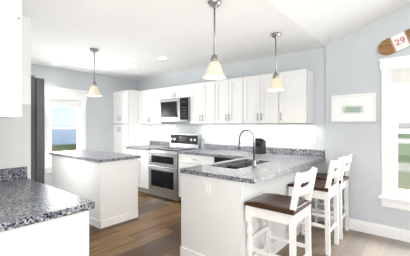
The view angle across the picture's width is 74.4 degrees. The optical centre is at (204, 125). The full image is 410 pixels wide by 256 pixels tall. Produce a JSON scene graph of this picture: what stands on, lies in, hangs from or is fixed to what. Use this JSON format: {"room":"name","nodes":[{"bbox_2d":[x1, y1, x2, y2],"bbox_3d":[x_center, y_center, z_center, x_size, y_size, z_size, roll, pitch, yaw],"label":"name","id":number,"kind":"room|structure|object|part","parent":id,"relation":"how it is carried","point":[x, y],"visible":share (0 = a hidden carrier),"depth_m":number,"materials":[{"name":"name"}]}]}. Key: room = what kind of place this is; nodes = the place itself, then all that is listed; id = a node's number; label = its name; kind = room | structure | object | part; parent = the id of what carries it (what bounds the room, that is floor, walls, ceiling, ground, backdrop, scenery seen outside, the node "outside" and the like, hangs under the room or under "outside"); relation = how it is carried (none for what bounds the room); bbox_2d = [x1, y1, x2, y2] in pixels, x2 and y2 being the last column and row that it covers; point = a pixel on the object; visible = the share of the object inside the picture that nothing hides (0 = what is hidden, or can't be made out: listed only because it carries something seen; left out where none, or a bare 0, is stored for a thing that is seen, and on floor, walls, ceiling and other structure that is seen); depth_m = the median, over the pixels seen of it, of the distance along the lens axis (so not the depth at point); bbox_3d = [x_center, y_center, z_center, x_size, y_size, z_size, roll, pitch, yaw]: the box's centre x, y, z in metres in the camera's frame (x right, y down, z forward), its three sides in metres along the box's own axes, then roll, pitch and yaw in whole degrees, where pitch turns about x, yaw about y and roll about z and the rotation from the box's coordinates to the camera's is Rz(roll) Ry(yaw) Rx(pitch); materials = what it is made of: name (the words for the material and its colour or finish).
{"room":"kitchen","nodes":[
{"label":"kitchen","id":0,"kind":"room"},
{"bbox_2d":[31,64,135,186],"bbox_3d":[-3.482,0.090,4.517,0.120,2.560,5.740,0,0,40],"label":"wall","id":1,"kind":"structure","parent":0,"point":[99,123],"depth_m":5.78,"materials":[{"name":"paint"}]},
{"bbox_2d":[44,86,87,172],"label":"window","id":2,"kind":"structure","parent":1,"relation":"in","point":[62,93],"depth_m":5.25,"materials":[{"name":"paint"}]},
{"bbox_2d":[50,100,79,106],"bbox_3d":[-2.755,-0.431,5.336,0.040,0.113,0.566,0,0,40],"label":"window shade","id":3,"kind":"object","parent":2,"relation":"attached to","point":[64,103],"visible":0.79,"depth_m":5.31,"materials":[{"name":"white fabric"}]},
{"bbox_3d":[-2.785,0.130,5.361,0.117,1.280,0.609,0,0,40],"label":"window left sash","id":4,"kind":"part","parent":2,"relation":"part of","materials":[{"name":"white wood"}]},
{"bbox_2d":[22,0,409,79],"bbox_3d":[-0.126,-1.881,1.750,8.820,1.542,5.740,0,0,40],"label":"ceiling","id":5,"kind":"structure","parent":0,"point":[142,35],"depth_m":3.19,"materials":[{"name":"paint"}]},
{"bbox_2d":[86,48,101,96],"bbox_3d":[-1.606,-0.769,3.916,0.216,0.679,0.216,0,0,40],"label":"pendant light","id":6,"kind":"object","parent":5,"relation":"hanging from","point":[94,91],"visible":1,"depth_m":3.88,"materials":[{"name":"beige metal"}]},
{"bbox_2d":[203,0,225,79],"bbox_3d":[0.086,-0.769,2.431,0.216,0.679,0.216,0,0,40],"label":"pendant light","id":7,"kind":"object","parent":5,"relation":"hanging from","point":[214,71],"visible":1,"depth_m":2.40,"materials":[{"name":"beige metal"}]},
{"bbox_2d":[267,32,284,90],"bbox_3d":[0.857,-0.769,3.272,0.216,0.679,0.216,0,0,40],"label":"pendant light","id":8,"kind":"object","parent":5,"relation":"hanging from","point":[275,84],"visible":1,"depth_m":3.24,"materials":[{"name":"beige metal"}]},
{"bbox_2d":[89,191,409,255],"bbox_3d":[-0.126,1.420,1.750,8.820,0.100,5.740,0,0,40],"label":"floor","id":9,"kind":"structure","parent":0,"point":[153,228],"depth_m":3.25,"materials":[{"name":"brown wood"}]},
{"bbox_2d":[0,16,30,178],"bbox_3d":[-2.104,0.220,2.349,0.934,2.300,0.742,0,0,40],"label":"surround panel","id":10,"kind":"object","parent":9,"relation":"on","point":[15,142],"visible":0.44,"depth_m":2.29,"materials":[{"name":"paint"}]},
{"bbox_2d":[31,75,43,183],"bbox_3d":[-2.033,0.463,2.434,0.886,1.815,0.871,0,0,40],"label":"refrigerator","id":11,"kind":"object","parent":9,"relation":"on","point":[37,129],"visible":0.25,"depth_m":2.40,"materials":[{"name":"black"}]},
{"bbox_2d":[0,166,94,255],"bbox_3d":[-1.314,0.860,1.678,1.133,1.020,0.712,0,0,40],"label":"base cabinet","id":12,"kind":"object","parent":9,"relation":"on","point":[38,218],"visible":1,"depth_m":1.48,"materials":[{"name":"paint"}]},
{"bbox_2d":[49,153,140,228],"bbox_3d":[-1.802,0.930,4.307,1.576,0.880,0.610,0,0,40],"label":"kitchen island","id":13,"kind":"object","parent":9,"relation":"on","point":[106,182],"depth_m":3.83,"materials":[{"name":"paint"}]},
{"bbox_2d":[53,149,140,164],"bbox_3d":[-1.797,0.470,4.313,1.610,0.040,0.670,0,0,40],"label":"island countertop","id":14,"kind":"structure","parent":13,"relation":"on","point":[78,155],"depth_m":4.05,"materials":[{"name":"grey stone"}]},
{"bbox_2d":[113,90,152,153],"bbox_3d":[-1.672,0.300,6.184,0.546,2.140,0.618,0,0,40],"label":"tall cabinet","id":15,"kind":"object","parent":9,"relation":"on","point":[127,130],"depth_m":5.94,"materials":[{"name":"paint"}]},
{"bbox_2d":[125,146,169,193],"bbox_3d":[-1.178,0.930,5.765,0.745,0.880,0.638,0,0,40],"label":"base cabinet","id":16,"kind":"object","parent":9,"relation":"on","point":[143,162],"depth_m":5.43,"materials":[{"name":"paint"}]},
{"bbox_2d":[125,146,168,149],"bbox_3d":[-1.186,0.470,5.755,0.745,0.040,0.663,0,0,40],"label":"countertop","id":17,"kind":"structure","parent":16,"relation":"on","point":[126,147],"depth_m":5.63,"materials":[{"name":"grey stone"}]},
{"bbox_2d":[147,133,200,201],"bbox_3d":[-0.607,0.770,5.238,0.796,1.200,0.723,0,0,40],"label":"range","id":18,"kind":"object","parent":9,"relation":"on","point":[163,167],"visible":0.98,"depth_m":5.05,"materials":[{"name":"silver metal"}]},
{"bbox_2d":[179,154,212,169],"bbox_3d":[0.038,0.930,4.758,0.797,0.880,0.643,0,0,40],"label":"base cabinet","id":19,"kind":"object","parent":9,"relation":"on","point":[184,159],"depth_m":4.54,"materials":[{"name":"paint"}]},
{"bbox_2d":[213,158,228,161],"bbox_3d":[0.552,0.930,4.335,0.661,0.880,0.643,0,0,40],"label":"base cabinet","id":20,"kind":"object","parent":9,"relation":"on","point":[214,159],"depth_m":4.17,"materials":[{"name":"paint"}]},
{"bbox_2d":[179,162,300,255],"bbox_3d":[0.470,0.930,3.113,0.726,0.880,1.398,0,0,40],"label":"base cabinet","id":21,"kind":"object","parent":9,"relation":"on","point":[214,223],"depth_m":2.60,"materials":[{"name":"paint"}]},
{"bbox_2d":[204,182,209,194],"bbox_3d":[0.019,0.600,2.586,0.075,0.115,0.009,0,0,40],"label":"outlet","id":22,"kind":"object","parent":21,"relation":"attached to","point":[206,187],"visible":1,"depth_m":2.58,"materials":[{"name":"paint"}]},
{"bbox_2d":[181,158,276,177],"bbox_3d":[0.348,0.470,3.182,0.470,0.040,1.355,0,0,40],"label":"countertop","id":23,"kind":"structure","parent":21,"relation":"on","point":[214,168],"depth_m":2.96,"materials":[{"name":"grey stone"}]},
{"bbox_2d":[177,150,324,165],"bbox_3d":[0.602,0.470,4.280,2.275,0.040,0.663,0,0,40],"label":"countertop","id":24,"kind":"structure","parent":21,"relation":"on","point":[208,153],"depth_m":4.10,"materials":[{"name":"grey stone"}]},
{"bbox_2d":[201,139,203,149],"bbox_3d":[-0.045,0.354,5.039,0.064,0.190,0.064,0,0,40],"label":"canister","id":25,"kind":"object","parent":24,"relation":"on","point":[202,144],"visible":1,"depth_m":5.01,"materials":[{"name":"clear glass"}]},
{"bbox_2d":[255,138,265,153],"bbox_3d":[0.853,0.321,4.288,0.160,0.256,0.167,0,0,40],"label":"knife block","id":26,"kind":"object","parent":24,"relation":"on","point":[260,145],"visible":0.9,"depth_m":4.25,"materials":[{"name":"black"}]},
{"bbox_2d":[217,158,308,185],"bbox_3d":[0.684,0.470,2.906,0.400,0.040,1.355,0,0,40],"label":"countertop","id":27,"kind":"structure","parent":21,"relation":"on","point":[263,171],"depth_m":2.70,"materials":[{"name":"grey stone"}]},
{"bbox_2d":[238,129,260,166],"bbox_3d":[0.495,0.246,3.053,0.241,0.406,0.118,0,0,40],"label":"faucet","id":28,"kind":"object","parent":27,"relation":"on","point":[253,161],"visible":1,"depth_m":2.98,"materials":[{"name":"silver metal"}]},
{"bbox_2d":[245,167,316,255],"bbox_3d":[0.672,0.868,2.375,0.495,1.004,0.420,0,0,40],"label":"stool","id":29,"kind":"object","parent":9,"relation":"on","point":[293,210],"visible":1,"depth_m":2.32,"materials":[{"name":"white wood"}]},
{"bbox_2d":[301,162,316,221],"bbox_3d":[1.101,0.930,3.899,0.740,0.880,0.618,0,0,40],"label":"base cabinet","id":30,"kind":"object","parent":9,"relation":"on","point":[303,168],"depth_m":3.73,"materials":[{"name":"paint"}]},
{"bbox_2d":[288,157,342,255],"bbox_3d":[1.276,0.868,3.108,0.495,1.004,0.420,0,0,40],"label":"stool","id":31,"kind":"object","parent":9,"relation":"on","point":[326,190],"visible":0.56,"depth_m":2.95,"materials":[{"name":"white wood"}]},
{"bbox_2d":[305,154,352,239],"bbox_3d":[1.610,0.868,3.513,0.495,1.004,0.420,0,0,40],"label":"stool","id":32,"kind":"object","parent":9,"relation":"on","point":[343,181],"visible":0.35,"depth_m":3.43,"materials":[{"name":"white wood"}]},
{"bbox_2d":[136,4,409,229],"bbox_3d":[1.650,-0.630,3.904,8.820,4.000,0.155,0,0,40],"label":"wall","id":33,"kind":"structure","parent":0,"point":[352,64],"depth_m":3.69,"materials":[{"name":"paint"}]},
{"bbox_2d":[139,88,172,123],"bbox_3d":[-1.079,-0.400,5.883,0.746,0.740,0.327,0,0,40],"label":"upper cabinet","id":34,"kind":"object","parent":33,"relation":"attached to","point":[148,99],"depth_m":5.74,"materials":[{"name":"paint"}]},
{"bbox_2d":[163,86,178,99],"bbox_3d":[-0.612,-0.647,5.498,0.461,0.245,0.327,0,0,40],"label":"upper cabinet","id":35,"kind":"object","parent":33,"relation":"attached to","point":[168,92],"depth_m":5.35,"materials":[{"name":"paint"}]},
{"bbox_2d":[159,98,189,121],"bbox_3d":[-0.516,-0.295,5.348,0.792,0.440,0.436,0,0,40],"label":"microwave","id":36,"kind":"object","parent":35,"relation":"attached to","point":[174,110],"visible":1,"depth_m":5.18,"materials":[{"name":"silver metal"}]},
{"bbox_2d":[179,85,190,100],"bbox_3d":[-0.350,-0.647,5.283,0.461,0.245,0.327,0,0,40],"label":"upper cabinet","id":37,"kind":"object","parent":33,"relation":"attached to","point":[184,90],"depth_m":5.10,"materials":[{"name":"paint"}]},
{"bbox_2d":[191,81,218,123],"bbox_3d":[0.077,-0.400,4.930,0.642,0.740,0.327,0,0,40],"label":"upper cabinet","id":38,"kind":"object","parent":33,"relation":"attached to","point":[205,95],"depth_m":4.79,"materials":[{"name":"paint"}]},
{"bbox_2d":[219,77,246,123],"bbox_3d":[0.492,-0.400,4.588,0.686,0.740,0.327,0,0,40],"label":"upper cabinet","id":39,"kind":"object","parent":33,"relation":"attached to","point":[232,92],"depth_m":4.41,"materials":[{"name":"paint"}]},
{"bbox_2d":[149,142,324,157],"bbox_3d":[0.207,0.400,5.022,3.828,0.100,0.021,0,0,40],"label":"backsplash","id":40,"kind":"structure","parent":33,"relation":"attached to","point":[269,150],"depth_m":4.32,"materials":[{"name":"grey stone"}]},
{"bbox_2d":[247,72,282,123],"bbox_3d":[0.939,-0.400,4.219,0.726,0.740,0.327,0,0,40],"label":"upper cabinet","id":41,"kind":"object","parent":33,"relation":"attached to","point":[248,100],"depth_m":4.06,"materials":[{"name":"paint"}]},
{"bbox_2d":[283,69,314,123],"bbox_3d":[1.300,-0.400,3.922,0.462,0.740,0.327,0,0,40],"label":"upper cabinet","id":42,"kind":"object","parent":33,"relation":"attached to","point":[299,85],"depth_m":3.77,"materials":[{"name":"paint"}]},
{"bbox_2d":[331,93,375,121],"bbox_3d":[1.939,-0.230,3.547,0.520,0.360,0.022,0,0,40],"label":"picture frame","id":43,"kind":"object","parent":33,"relation":"attached to","point":[371,97],"depth_m":3.53,"materials":[{"name":"paint"}]},
{"bbox_3d":[1.939,-0.230,3.547,0.374,0.224,0.002,0,0,40],"label":"framed art","id":44,"kind":"part","parent":43,"relation":"part of"},
{"bbox_2d":[330,215,409,241],"bbox_3d":[3.338,1.300,2.397,4.298,0.140,0.019,0,0,40],"label":"baseboard","id":45,"kind":"structure","parent":33,"relation":"attached to","point":[396,233],"depth_m":3.36,"materials":[{"name":"paint"}]},
{"bbox_2d":[378,29,409,54],"bbox_3d":[2.722,-1.150,2.896,1.466,0.576,0.052,0,0,40],"label":"wall sign","id":46,"kind":"object","parent":33,"relation":"attached to","point":[388,46],"visible":0.96,"depth_m":3.25,"materials":[{"name":"brown wood"}]},
{"bbox_2d":[378,55,409,210],"bbox_3d":[2.649,0.090,3.040,1.160,1.820,0.217,0,0,40],"label":"window","id":47,"kind":"structure","parent":33,"relation":"in","point":[387,65],"depth_m":3.30,"materials":[{"name":"paint"}]},
{"bbox_3d":[2.669,0.085,3.065,0.919,1.530,0.153,0,0,40],"label":"window right sash","id":48,"kind":"part","parent":47,"relation":"part of","materials":[{"name":"white wood"}]},
{"bbox_2d":[393,70,409,83],"bbox_3d":[2.636,-0.582,3.024,0.876,0.153,0.050,0,0,40],"label":"window shade","id":49,"kind":"object","parent":47,"relation":"attached to","point":[401,77],"visible":0.96,"depth_m":3.23,"materials":[{"name":"fabric"}]},
{"bbox_3d":[-2.669,0.130,2.265,4.000,2.480,0.100,0,0,39],"label":"wall","id":50,"kind":"structure","parent":0,"visible":0},
{"bbox_2d":[0,0,21,117],"bbox_3d":[-1.436,-0.485,1.542,1.119,0.890,0.347,0,0,40],"label":"upper cabinet","id":51,"kind":"object","parent":50,"relation":"attached to","point":[10,61],"depth_m":1.29,"materials":[{"name":"paint"}]},
{"label":"outside","id":52,"kind":"structure","parent":0,"visible":0},
{"bbox_2d":[398,83,409,189],"bbox_3d":[6.172,-0.630,5.915,14.000,8.000,0.010,0,0,40],"label":"yard","id":53,"kind":"structure","parent":52,"point":[404,175],"depth_m":6.83,"materials":[{"name":"green plant"}]}
]}

